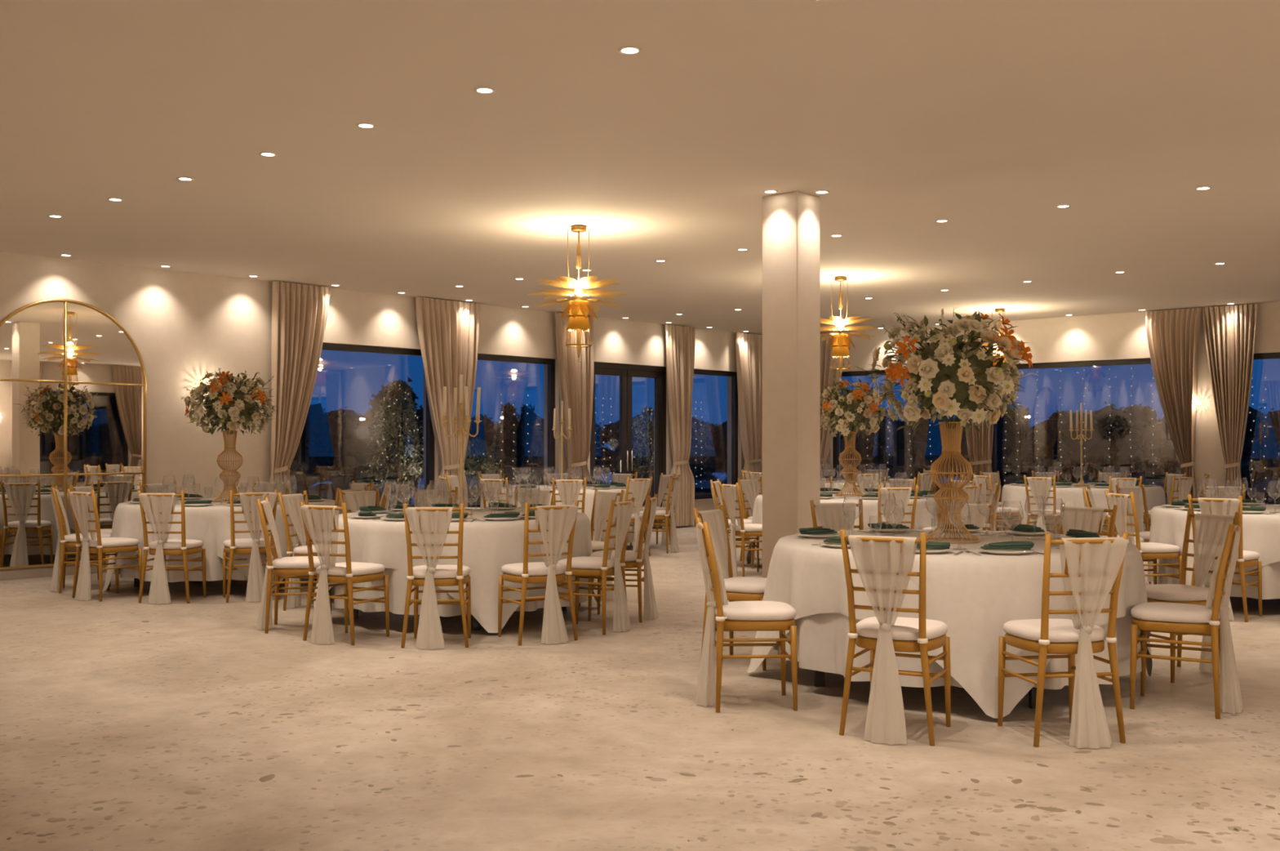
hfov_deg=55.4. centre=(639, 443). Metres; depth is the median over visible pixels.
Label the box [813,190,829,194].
recessed light
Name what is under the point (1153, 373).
string
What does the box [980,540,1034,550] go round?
napkin
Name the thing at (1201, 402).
wall sconce
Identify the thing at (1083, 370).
string
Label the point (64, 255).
recessed light
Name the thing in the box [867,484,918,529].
chair
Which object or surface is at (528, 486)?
napkin
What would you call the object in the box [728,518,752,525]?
cushion
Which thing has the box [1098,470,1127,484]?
chair
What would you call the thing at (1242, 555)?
cushion
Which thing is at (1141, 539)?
cushion
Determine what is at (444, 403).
candle
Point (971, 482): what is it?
chair
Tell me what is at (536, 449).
tree
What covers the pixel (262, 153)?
recessed light
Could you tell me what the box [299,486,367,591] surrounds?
chair
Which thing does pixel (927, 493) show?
wine glass
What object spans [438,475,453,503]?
chair
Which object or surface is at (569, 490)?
chair
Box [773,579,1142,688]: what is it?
tablecloth
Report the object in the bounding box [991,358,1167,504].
window
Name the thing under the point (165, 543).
cushion
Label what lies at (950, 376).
flower bouquet
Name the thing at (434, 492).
chair
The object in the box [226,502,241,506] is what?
dinner plate
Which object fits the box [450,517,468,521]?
dinner plate
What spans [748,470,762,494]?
chair
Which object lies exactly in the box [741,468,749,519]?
chair
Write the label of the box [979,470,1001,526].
chair
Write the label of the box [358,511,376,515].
napkin
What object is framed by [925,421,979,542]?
vase
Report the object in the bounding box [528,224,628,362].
chandelier
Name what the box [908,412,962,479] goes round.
tree
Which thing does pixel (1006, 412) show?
string
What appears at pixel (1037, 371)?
string
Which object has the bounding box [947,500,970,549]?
wine glass
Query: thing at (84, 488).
chair
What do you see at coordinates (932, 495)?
dinner plate
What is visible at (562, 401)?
candle
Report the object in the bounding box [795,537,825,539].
knife
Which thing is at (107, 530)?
cushion
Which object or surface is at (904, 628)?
cushion
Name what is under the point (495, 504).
napkin
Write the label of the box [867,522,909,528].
napkin
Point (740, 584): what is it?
cushion
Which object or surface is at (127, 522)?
cloth
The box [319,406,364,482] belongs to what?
tree
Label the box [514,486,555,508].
chair
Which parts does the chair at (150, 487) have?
post, sash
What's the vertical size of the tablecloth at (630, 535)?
0.633 m
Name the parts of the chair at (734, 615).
rail, post, sash, post, seat frame, leg, leg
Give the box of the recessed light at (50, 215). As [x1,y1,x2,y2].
[48,214,62,217]
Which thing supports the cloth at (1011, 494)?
on the tablecloth at (1068, 503)
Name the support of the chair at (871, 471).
on the floor
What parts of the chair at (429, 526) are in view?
post, leg, sash, rail, seat frame, post, leg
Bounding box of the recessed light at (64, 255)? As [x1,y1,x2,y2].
[60,253,71,256]
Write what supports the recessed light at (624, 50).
in the ceiling
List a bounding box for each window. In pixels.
[321,342,434,510]
[467,353,555,506]
[693,368,741,501]
[832,369,951,500]
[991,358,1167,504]
[1240,352,1279,478]
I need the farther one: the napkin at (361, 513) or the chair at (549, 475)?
the chair at (549, 475)
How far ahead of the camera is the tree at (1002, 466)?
39.33 m
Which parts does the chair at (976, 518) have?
post, sash, post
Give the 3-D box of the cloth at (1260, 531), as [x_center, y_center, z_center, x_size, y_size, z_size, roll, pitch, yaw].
[5.279,0.918,10.098,2.005,0.743,2.015,0,0,5]
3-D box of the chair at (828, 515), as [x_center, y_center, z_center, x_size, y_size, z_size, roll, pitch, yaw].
[1.390,0.847,8.111,0.446,0.929,0.521,0,0,-15]
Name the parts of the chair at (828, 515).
post, sash, post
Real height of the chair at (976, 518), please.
0.929 m
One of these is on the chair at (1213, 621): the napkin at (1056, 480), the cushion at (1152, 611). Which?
the cushion at (1152, 611)
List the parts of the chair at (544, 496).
post, sash, post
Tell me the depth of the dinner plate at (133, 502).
11.03 m
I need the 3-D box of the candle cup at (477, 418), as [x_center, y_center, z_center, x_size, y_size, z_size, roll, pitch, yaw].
[-1.252,-0.180,9.414,0.064,0.058,0.063,0,0,-9]
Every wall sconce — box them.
[193,372,212,394]
[1195,393,1209,412]
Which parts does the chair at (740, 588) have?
post, sash, post, seat frame, leg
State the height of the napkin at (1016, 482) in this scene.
0.027 m
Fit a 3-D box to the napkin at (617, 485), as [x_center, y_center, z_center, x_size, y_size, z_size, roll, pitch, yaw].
[-0.235,0.511,14.916,0.129,0.027,0.253,0,0,-2]
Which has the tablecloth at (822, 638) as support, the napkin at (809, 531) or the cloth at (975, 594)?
the cloth at (975, 594)
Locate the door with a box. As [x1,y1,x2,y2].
[590,361,666,528]
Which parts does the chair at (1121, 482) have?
post, sash, rail, post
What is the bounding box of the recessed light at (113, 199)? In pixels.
[106,197,123,201]
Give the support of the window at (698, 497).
in the wall at (183, 326)
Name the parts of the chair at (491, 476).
post, sash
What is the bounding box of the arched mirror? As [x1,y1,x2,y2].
[0,298,146,569]
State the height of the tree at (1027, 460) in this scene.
2.989 m
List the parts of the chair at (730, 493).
post, rail, sash, post, seat frame, leg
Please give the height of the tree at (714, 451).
3.000 m
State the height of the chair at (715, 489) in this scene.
0.929 m
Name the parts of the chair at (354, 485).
sash, post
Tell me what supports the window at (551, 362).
in the wall at (183, 326)
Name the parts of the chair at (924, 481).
post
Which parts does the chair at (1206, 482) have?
post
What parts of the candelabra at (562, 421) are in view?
stem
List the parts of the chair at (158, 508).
post, sash, rail, seat frame, post, leg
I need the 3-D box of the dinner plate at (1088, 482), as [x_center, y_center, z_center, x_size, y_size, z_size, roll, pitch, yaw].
[6.158,0.536,16.412,0.273,0.020,0.273,0,0,0]
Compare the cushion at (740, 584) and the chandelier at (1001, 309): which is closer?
the cushion at (740, 584)
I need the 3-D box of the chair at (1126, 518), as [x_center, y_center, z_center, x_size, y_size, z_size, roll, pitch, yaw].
[4.074,0.847,9.867,0.519,0.929,0.452,0,0,-11]
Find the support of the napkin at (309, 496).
on the dinner plate at (322, 500)
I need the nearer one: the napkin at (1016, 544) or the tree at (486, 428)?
the napkin at (1016, 544)
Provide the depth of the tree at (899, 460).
38.88 m
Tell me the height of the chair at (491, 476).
0.929 m
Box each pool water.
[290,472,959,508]
[1165,493,1279,504]
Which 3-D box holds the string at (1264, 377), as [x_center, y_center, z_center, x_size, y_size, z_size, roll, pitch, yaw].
[8.450,-0.190,16.508,0.048,1.901,0.017,0,0,41]
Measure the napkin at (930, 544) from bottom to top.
0.034 m
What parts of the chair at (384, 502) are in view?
post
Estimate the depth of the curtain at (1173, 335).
16.60 m
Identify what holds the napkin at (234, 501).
on the dinner plate at (234, 504)
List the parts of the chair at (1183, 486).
post, rail, sash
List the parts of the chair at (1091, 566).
leg, post, seat frame, leg, rail, sash, post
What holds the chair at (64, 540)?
on the floor
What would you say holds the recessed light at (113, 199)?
in the ceiling
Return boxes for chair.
[49,485,111,592]
[66,488,142,600]
[69,483,115,583]
[137,489,205,604]
[138,480,177,498]
[222,488,279,602]
[252,480,289,496]
[256,496,331,633]
[277,489,317,610]
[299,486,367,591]
[299,501,389,644]
[338,487,380,513]
[351,480,373,490]
[379,483,391,509]
[400,502,471,648]
[413,486,457,506]
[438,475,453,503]
[444,473,479,507]
[477,471,502,497]
[479,476,509,507]
[497,501,578,644]
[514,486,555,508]
[543,471,572,484]
[551,477,586,512]
[556,497,635,635]
[578,488,624,605]
[587,493,657,622]
[612,471,637,484]
[625,475,653,555]
[630,472,675,545]
[639,474,679,553]
[693,505,789,671]
[695,516,797,711]
[710,478,755,568]
[718,481,762,576]
[737,476,762,560]
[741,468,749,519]
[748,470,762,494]
[809,498,863,530]
[820,467,835,478]
[820,476,831,488]
[839,528,951,745]
[853,471,881,492]
[864,467,888,478]
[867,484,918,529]
[883,476,915,488]
[916,471,935,492]
[922,483,982,528]
[923,468,938,493]
[936,499,995,530]
[944,470,953,499]
[947,477,975,502]
[960,473,999,530]
[973,473,1021,530]
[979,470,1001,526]
[983,480,1000,530]
[997,531,1128,747]
[1023,475,1060,533]
[1031,470,1058,483]
[1058,502,1117,537]
[1082,485,1143,559]
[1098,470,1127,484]
[1101,475,1142,535]
[1104,489,1182,584]
[1115,484,1151,583]
[1129,520,1244,718]
[1143,475,1193,531]
[1145,508,1239,682]
[1164,471,1186,504]
[1187,493,1262,622]
[1196,473,1209,497]
[1201,484,1245,499]
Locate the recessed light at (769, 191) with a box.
[763,189,777,193]
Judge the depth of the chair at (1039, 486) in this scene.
14.67 m
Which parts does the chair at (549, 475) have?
post, sash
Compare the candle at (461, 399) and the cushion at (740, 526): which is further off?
the cushion at (740, 526)
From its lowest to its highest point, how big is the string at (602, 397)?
1.564 m
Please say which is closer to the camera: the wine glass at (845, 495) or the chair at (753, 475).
the wine glass at (845, 495)
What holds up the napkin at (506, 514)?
on the dinner plate at (512, 517)
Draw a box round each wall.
[0,251,762,570]
[823,302,1279,524]
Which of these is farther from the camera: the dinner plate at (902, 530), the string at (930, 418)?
the string at (930, 418)
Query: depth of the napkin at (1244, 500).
10.79 m
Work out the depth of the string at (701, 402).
20.40 m
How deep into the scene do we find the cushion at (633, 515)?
14.06 m
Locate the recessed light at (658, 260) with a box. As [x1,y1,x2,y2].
[655,259,666,262]
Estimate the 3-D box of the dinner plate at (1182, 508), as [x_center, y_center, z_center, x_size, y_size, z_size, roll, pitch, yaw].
[4.548,0.536,9.962,0.273,0.020,0.273,0,0,0]
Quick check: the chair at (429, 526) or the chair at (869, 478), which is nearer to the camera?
the chair at (429, 526)
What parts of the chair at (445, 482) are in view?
post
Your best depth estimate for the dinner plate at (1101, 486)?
14.98 m
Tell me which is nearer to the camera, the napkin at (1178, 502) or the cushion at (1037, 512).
the napkin at (1178, 502)
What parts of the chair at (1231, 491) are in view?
post, sash, post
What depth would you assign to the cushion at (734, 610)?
6.00 m
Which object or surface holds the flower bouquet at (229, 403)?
in the vase at (233, 437)
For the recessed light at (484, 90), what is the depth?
6.35 m
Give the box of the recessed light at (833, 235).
[830,234,843,236]
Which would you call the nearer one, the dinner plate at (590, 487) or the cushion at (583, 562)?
the cushion at (583, 562)
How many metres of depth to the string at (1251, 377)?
16.61 m
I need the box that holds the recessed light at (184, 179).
[177,177,194,181]
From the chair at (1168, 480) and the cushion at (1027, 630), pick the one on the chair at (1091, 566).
the cushion at (1027, 630)
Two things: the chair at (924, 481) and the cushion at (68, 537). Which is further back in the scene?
the chair at (924, 481)
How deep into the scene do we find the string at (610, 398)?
18.77 m
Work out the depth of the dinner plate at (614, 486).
14.81 m
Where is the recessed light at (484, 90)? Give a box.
[474,86,495,93]
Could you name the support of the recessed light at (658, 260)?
in the ceiling
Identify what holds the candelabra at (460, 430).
on the cloth at (488, 545)
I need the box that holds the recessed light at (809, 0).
[808,0,825,1]
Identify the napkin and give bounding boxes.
[176,493,203,497]
[184,499,213,503]
[226,500,240,503]
[307,494,320,499]
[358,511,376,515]
[359,505,386,511]
[386,512,404,518]
[391,503,419,508]
[431,503,459,506]
[451,511,468,518]
[483,511,519,517]
[488,502,516,507]
[515,481,532,484]
[519,484,536,488]
[521,510,534,515]
[529,503,544,506]
[586,480,604,484]
[593,484,609,487]
[609,481,624,484]
[615,484,626,486]
[799,527,837,534]
[820,487,840,491]
[820,493,832,497]
[822,537,849,544]
[824,475,841,478]
[861,493,878,497]
[864,488,878,491]
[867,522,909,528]
[910,492,924,496]
[916,541,950,549]
[920,490,932,494]
[937,523,979,528]
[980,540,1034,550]
[1009,523,1044,532]
[1014,480,1024,483]
[1051,482,1071,485]
[1052,479,1071,482]
[1065,528,1100,537]
[1087,480,1107,482]
[1093,484,1109,485]
[1141,481,1150,484]
[1171,500,1186,505]
[1182,499,1198,503]
[1184,503,1199,508]
[1242,498,1262,502]
[1242,506,1266,511]
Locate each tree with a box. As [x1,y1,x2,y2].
[288,403,336,487]
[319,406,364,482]
[333,408,410,488]
[360,378,423,504]
[368,375,423,502]
[420,431,476,481]
[463,436,511,504]
[469,411,500,479]
[481,401,538,484]
[518,403,543,484]
[537,416,543,436]
[595,420,619,475]
[603,414,653,474]
[611,405,653,505]
[631,434,653,478]
[688,416,719,474]
[696,420,727,474]
[840,408,941,481]
[840,426,858,479]
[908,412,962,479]
[928,417,1010,479]
[961,404,1040,487]
[1026,409,1072,471]
[1046,401,1150,483]
[1116,402,1160,481]
[1134,416,1181,486]
[1241,404,1267,487]
[1254,408,1279,484]
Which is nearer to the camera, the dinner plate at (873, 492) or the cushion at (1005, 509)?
the dinner plate at (873, 492)
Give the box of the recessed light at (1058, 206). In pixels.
[1056,204,1071,208]
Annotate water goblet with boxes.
[1048,515,1061,546]
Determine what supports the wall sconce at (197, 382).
attached to the wall at (183, 326)
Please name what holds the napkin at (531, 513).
on the dinner plate at (530, 517)
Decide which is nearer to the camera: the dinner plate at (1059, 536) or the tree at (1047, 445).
the dinner plate at (1059, 536)
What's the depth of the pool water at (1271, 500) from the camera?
32.35 m
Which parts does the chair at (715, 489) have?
post, sash, leg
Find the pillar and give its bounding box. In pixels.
[762,191,820,577]
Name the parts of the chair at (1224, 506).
post, rail, sash, post, seat frame, leg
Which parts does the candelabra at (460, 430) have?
arm, arm, stem, arm, arm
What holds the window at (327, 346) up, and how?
in the wall at (183, 326)
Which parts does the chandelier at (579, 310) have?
suspension rod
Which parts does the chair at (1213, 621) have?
leg, leg, seat frame, sash, post, post, rail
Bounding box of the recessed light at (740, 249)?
[737,248,748,250]
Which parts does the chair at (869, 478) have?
rail, post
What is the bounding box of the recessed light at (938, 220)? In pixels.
[935,219,948,222]
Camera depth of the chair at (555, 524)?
8.00 m
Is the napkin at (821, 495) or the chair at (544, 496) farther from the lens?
the napkin at (821, 495)
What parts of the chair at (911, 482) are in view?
post, sash, post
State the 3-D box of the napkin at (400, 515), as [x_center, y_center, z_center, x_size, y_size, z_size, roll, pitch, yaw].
[-1.708,0.507,8.672,0.129,0.034,0.253,0,0,-38]
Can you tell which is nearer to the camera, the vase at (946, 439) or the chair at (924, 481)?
the vase at (946, 439)
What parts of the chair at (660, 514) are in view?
seat frame, post, sash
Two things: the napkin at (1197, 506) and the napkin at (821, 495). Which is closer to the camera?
the napkin at (1197, 506)
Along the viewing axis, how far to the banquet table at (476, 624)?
8.56 m
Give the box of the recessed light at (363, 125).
[355,122,375,128]
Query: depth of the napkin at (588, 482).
15.71 m
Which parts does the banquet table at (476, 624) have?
leg, leg, leg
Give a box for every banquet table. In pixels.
[133,577,317,594]
[353,606,566,630]
[813,670,1036,708]
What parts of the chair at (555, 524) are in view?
leg, post, seat frame, rail, sash, post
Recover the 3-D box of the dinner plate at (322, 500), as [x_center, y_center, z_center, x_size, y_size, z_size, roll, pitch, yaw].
[-3.083,0.536,11.505,0.273,0.020,0.273,0,0,0]
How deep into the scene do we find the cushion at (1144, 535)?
11.02 m
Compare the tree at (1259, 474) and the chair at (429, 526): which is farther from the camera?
the tree at (1259, 474)
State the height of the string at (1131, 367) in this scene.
2.059 m
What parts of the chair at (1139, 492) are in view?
post, sash, post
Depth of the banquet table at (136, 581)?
11.15 m
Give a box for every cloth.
[103,497,335,591]
[313,507,601,632]
[480,484,641,541]
[746,492,946,564]
[746,528,1152,718]
[825,479,915,492]
[1001,483,1165,531]
[1149,503,1279,586]
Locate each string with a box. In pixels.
[499,393,502,471]
[512,394,515,484]
[526,394,529,481]
[602,397,604,481]
[609,398,612,481]
[694,386,697,484]
[700,401,702,488]
[866,382,867,473]
[887,404,889,476]
[928,417,931,466]
[1003,412,1007,480]
[1016,386,1020,479]
[1035,371,1039,469]
[1059,370,1062,478]
[1082,369,1086,481]
[1108,368,1111,471]
[1129,367,1133,477]
[1151,373,1154,483]
[1249,377,1254,499]
[1262,377,1266,499]
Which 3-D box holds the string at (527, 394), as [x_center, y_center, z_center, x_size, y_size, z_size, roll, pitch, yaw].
[-1.608,-0.133,17.495,0.016,1.615,0.053,0,0,42]
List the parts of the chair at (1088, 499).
post, sash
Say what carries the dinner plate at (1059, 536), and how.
on the cloth at (975, 594)
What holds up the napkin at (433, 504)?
on the dinner plate
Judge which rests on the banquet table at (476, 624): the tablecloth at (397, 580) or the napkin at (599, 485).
the tablecloth at (397, 580)
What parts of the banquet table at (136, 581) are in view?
leg, leg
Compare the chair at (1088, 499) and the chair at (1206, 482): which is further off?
the chair at (1206, 482)
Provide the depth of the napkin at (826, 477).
18.41 m
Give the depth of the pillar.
9.00 m
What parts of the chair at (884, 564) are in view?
post, leg, rail, sash, seat frame, post, leg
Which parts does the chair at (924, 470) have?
sash, post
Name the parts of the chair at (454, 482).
sash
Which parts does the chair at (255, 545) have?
leg, post, seat frame, rail, sash, post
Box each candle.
[442,386,446,415]
[453,386,457,416]
[459,373,463,404]
[464,386,469,415]
[475,386,480,416]
[553,408,555,426]
[560,400,563,418]
[568,408,570,426]
[1069,409,1072,426]
[1075,408,1078,426]
[1080,402,1082,419]
[1084,408,1087,426]
[1089,409,1093,426]
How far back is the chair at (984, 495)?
15.34 m
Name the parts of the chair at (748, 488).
post, sash, post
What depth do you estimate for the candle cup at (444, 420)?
9.27 m
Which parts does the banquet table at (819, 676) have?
leg, leg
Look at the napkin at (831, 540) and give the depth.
6.43 m
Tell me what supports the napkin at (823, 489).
on the dinner plate at (820, 491)
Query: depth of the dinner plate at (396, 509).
9.81 m
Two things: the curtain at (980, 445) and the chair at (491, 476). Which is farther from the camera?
the curtain at (980, 445)
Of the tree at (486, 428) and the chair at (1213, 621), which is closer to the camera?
the chair at (1213, 621)
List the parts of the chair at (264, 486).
post, post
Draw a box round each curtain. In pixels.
[269,280,330,494]
[415,296,479,506]
[555,311,594,484]
[665,324,695,526]
[735,332,762,516]
[820,332,843,469]
[960,321,996,502]
[1145,307,1202,497]
[1202,303,1257,495]
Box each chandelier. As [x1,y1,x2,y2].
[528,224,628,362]
[820,275,879,380]
[981,307,1032,384]
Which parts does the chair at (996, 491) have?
post, post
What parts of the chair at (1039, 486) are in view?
post, rail, sash, seat frame, post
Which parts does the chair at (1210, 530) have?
leg, seat frame, post, sash, post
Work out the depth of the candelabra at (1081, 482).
15.79 m
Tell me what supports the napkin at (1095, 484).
on the dinner plate at (1101, 486)
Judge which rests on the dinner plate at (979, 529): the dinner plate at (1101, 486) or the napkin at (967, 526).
the napkin at (967, 526)
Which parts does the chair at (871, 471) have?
sash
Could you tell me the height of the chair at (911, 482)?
0.929 m
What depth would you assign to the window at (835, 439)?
20.35 m
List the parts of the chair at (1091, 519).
post, sash, rail, post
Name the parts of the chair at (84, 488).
post, sash, post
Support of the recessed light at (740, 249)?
in the ceiling
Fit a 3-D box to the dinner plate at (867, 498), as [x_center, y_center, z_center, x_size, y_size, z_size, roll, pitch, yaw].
[2.287,0.536,11.952,0.273,0.020,0.273,0,0,0]
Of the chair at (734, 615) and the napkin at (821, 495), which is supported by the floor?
the chair at (734, 615)
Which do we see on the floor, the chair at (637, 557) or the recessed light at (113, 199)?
the chair at (637, 557)
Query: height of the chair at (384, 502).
0.929 m
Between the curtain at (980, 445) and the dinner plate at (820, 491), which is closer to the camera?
the dinner plate at (820, 491)
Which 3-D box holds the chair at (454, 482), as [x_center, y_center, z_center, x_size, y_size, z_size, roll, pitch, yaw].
[-2.193,0.847,15.400,0.520,0.929,0.446,0,0,14]
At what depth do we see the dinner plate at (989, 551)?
6.00 m
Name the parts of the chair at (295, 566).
post, sash, post, seat frame, leg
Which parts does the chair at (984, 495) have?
sash, post, leg, seat frame, leg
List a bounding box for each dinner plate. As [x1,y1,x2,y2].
[126,500,139,503]
[176,497,204,499]
[179,502,212,506]
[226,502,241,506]
[303,498,328,502]
[348,514,386,518]
[355,509,391,513]
[379,516,404,520]
[389,507,403,511]
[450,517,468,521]
[481,516,519,520]
[485,506,519,510]
[513,484,534,485]
[517,487,538,488]
[518,515,535,519]
[590,487,613,488]
[610,485,626,488]
[795,532,839,537]
[818,541,850,547]
[820,490,843,493]
[820,496,834,498]
[860,496,878,499]
[864,491,878,493]
[867,527,911,532]
[909,496,924,498]
[915,547,952,553]
[922,493,934,497]
[937,527,982,533]
[977,547,1034,554]
[1003,529,1051,535]
[1051,485,1071,487]
[1057,535,1106,537]
[1088,482,1108,484]
[1091,485,1109,488]
[1162,504,1185,507]
[1178,506,1200,511]
[1242,502,1265,505]
[1242,510,1266,513]
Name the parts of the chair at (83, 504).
post, rail, sash, post, seat frame, leg, leg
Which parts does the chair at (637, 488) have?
post, seat frame, sash, rail, post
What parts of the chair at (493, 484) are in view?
post, sash, rail, post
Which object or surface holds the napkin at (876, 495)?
on the dinner plate at (867, 498)
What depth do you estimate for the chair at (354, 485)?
12.39 m
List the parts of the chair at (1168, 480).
post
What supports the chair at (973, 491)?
on the floor
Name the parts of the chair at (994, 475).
sash, post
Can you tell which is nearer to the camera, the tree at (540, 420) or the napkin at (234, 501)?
the napkin at (234, 501)
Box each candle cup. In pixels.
[440,415,448,423]
[451,416,459,423]
[457,404,465,410]
[463,415,471,422]
[473,416,481,423]
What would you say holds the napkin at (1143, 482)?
on the dinner plate
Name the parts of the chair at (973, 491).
sash, rail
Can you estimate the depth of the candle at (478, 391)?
9.41 m
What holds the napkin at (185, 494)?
on the dinner plate at (180, 498)
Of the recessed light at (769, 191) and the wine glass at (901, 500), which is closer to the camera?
the wine glass at (901, 500)
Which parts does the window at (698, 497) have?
sill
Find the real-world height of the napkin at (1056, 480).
0.034 m
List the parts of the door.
handle, handle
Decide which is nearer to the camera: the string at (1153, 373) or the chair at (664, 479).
the chair at (664, 479)
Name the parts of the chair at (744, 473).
sash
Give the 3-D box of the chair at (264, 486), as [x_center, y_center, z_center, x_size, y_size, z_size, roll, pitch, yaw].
[-3.880,0.847,12.613,0.452,0.929,0.519,0,0,-2]
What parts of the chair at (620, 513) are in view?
leg, seat frame, post, sash, rail, post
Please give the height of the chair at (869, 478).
0.929 m
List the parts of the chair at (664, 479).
post, sash, post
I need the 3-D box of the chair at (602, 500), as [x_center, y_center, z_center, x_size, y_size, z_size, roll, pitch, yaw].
[-0.425,0.847,10.120,0.521,0.929,0.446,0,0,-39]
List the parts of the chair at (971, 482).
sash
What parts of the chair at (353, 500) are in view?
post, sash, post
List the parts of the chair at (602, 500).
post, sash, post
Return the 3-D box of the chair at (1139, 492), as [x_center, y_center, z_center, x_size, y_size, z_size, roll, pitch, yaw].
[4.668,0.847,11.181,0.446,0.929,0.521,0,0,-30]
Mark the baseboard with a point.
(69, 570)
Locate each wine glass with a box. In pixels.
[383,481,398,514]
[463,484,479,518]
[469,480,483,510]
[842,495,862,519]
[877,494,896,534]
[883,499,904,526]
[925,493,943,533]
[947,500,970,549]
[977,493,995,535]
[1000,500,1023,528]
[1024,494,1044,538]
[1043,497,1064,523]
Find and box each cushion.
[64,532,111,542]
[81,537,139,546]
[95,528,111,533]
[148,538,203,548]
[223,537,270,547]
[271,555,320,568]
[293,544,316,554]
[315,561,385,575]
[413,564,470,577]
[501,561,566,575]
[557,555,614,568]
[589,550,644,561]
[591,540,604,550]
[631,513,642,518]
[639,509,671,515]
[641,506,665,510]
[715,600,795,620]
[724,576,766,593]
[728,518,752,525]
[729,523,762,531]
[856,616,947,640]
[922,526,936,528]
[996,506,1019,512]
[1003,618,1106,642]
[1030,509,1060,515]
[1102,535,1143,542]
[1130,601,1219,622]
[1133,531,1150,539]
[1133,542,1179,552]
[1145,583,1214,601]
[1236,550,1259,560]
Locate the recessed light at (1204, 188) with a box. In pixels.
[1195,186,1211,190]
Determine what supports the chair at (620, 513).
on the floor
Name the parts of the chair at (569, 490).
post, rail, sash, post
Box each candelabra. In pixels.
[440,404,481,515]
[551,418,572,487]
[1068,419,1093,485]
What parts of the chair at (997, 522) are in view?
leg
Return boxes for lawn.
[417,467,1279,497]
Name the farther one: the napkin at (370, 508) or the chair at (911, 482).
the chair at (911, 482)
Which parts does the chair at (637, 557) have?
leg, leg, seat frame, post, sash, post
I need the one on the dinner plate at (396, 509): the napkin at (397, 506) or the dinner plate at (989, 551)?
the napkin at (397, 506)
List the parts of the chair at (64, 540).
post, post, sash, seat frame, leg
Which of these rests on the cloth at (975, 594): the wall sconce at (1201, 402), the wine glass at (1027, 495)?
the wine glass at (1027, 495)
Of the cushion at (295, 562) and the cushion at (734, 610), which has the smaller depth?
the cushion at (734, 610)
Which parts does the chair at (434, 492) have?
post, sash, post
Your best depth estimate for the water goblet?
6.49 m
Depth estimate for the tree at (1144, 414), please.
45.34 m
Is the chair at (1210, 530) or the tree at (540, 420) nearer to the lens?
the chair at (1210, 530)
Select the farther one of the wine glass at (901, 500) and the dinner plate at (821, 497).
the dinner plate at (821, 497)
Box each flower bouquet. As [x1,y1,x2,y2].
[179,367,279,435]
[820,374,891,440]
[856,306,1038,438]
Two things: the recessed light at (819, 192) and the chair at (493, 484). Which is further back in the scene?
the chair at (493, 484)
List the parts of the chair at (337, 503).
post, sash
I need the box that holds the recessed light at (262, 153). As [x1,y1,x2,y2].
[258,151,276,156]
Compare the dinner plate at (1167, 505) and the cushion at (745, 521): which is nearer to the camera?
the dinner plate at (1167, 505)
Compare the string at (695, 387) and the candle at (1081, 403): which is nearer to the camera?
the candle at (1081, 403)
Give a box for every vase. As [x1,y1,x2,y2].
[212,430,243,502]
[835,431,864,496]
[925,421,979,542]
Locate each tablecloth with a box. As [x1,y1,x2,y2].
[113,519,285,582]
[331,533,588,616]
[626,523,634,542]
[754,507,911,558]
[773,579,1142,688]
[1000,499,1164,533]
[1146,527,1279,599]
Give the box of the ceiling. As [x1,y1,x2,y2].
[0,0,1279,334]
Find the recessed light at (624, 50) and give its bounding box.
[617,45,641,54]
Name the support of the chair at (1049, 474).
on the floor
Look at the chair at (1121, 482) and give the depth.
14.35 m
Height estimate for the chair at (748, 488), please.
0.929 m
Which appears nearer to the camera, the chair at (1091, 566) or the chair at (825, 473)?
the chair at (1091, 566)
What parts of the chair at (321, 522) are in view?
post, sash, rail, leg, post, seat frame, leg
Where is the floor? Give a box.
[0,525,1279,850]
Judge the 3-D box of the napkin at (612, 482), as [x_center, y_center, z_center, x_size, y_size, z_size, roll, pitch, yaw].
[-0.285,0.507,15.426,0.129,0.034,0.253,0,0,-30]
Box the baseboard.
[0,517,729,580]
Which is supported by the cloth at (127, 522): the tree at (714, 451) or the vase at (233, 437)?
the vase at (233, 437)
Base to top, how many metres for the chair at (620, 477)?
0.929 m
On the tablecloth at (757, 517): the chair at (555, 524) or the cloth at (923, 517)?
the cloth at (923, 517)
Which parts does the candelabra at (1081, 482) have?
stem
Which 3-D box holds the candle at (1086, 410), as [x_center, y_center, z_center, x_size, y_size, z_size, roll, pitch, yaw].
[5.728,-0.326,15.670,0.042,0.236,0.030,0,0,-39]
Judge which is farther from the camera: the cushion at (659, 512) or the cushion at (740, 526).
the cushion at (659, 512)
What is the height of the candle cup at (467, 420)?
0.058 m
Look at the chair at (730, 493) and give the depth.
12.05 m
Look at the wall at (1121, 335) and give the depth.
17.31 m
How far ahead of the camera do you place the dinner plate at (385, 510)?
9.51 m
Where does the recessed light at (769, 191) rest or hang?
in the ceiling
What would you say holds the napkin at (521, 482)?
on the dinner plate at (513, 484)
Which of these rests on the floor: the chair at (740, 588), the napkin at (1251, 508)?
the chair at (740, 588)
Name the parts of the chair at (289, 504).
post, sash, seat frame, post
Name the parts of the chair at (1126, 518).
post, rail, sash, post, leg, seat frame, leg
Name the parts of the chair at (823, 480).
sash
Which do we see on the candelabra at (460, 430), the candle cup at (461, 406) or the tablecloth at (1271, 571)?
the candle cup at (461, 406)
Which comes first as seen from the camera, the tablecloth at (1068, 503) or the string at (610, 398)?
the tablecloth at (1068, 503)
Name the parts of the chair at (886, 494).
post, sash, rail, post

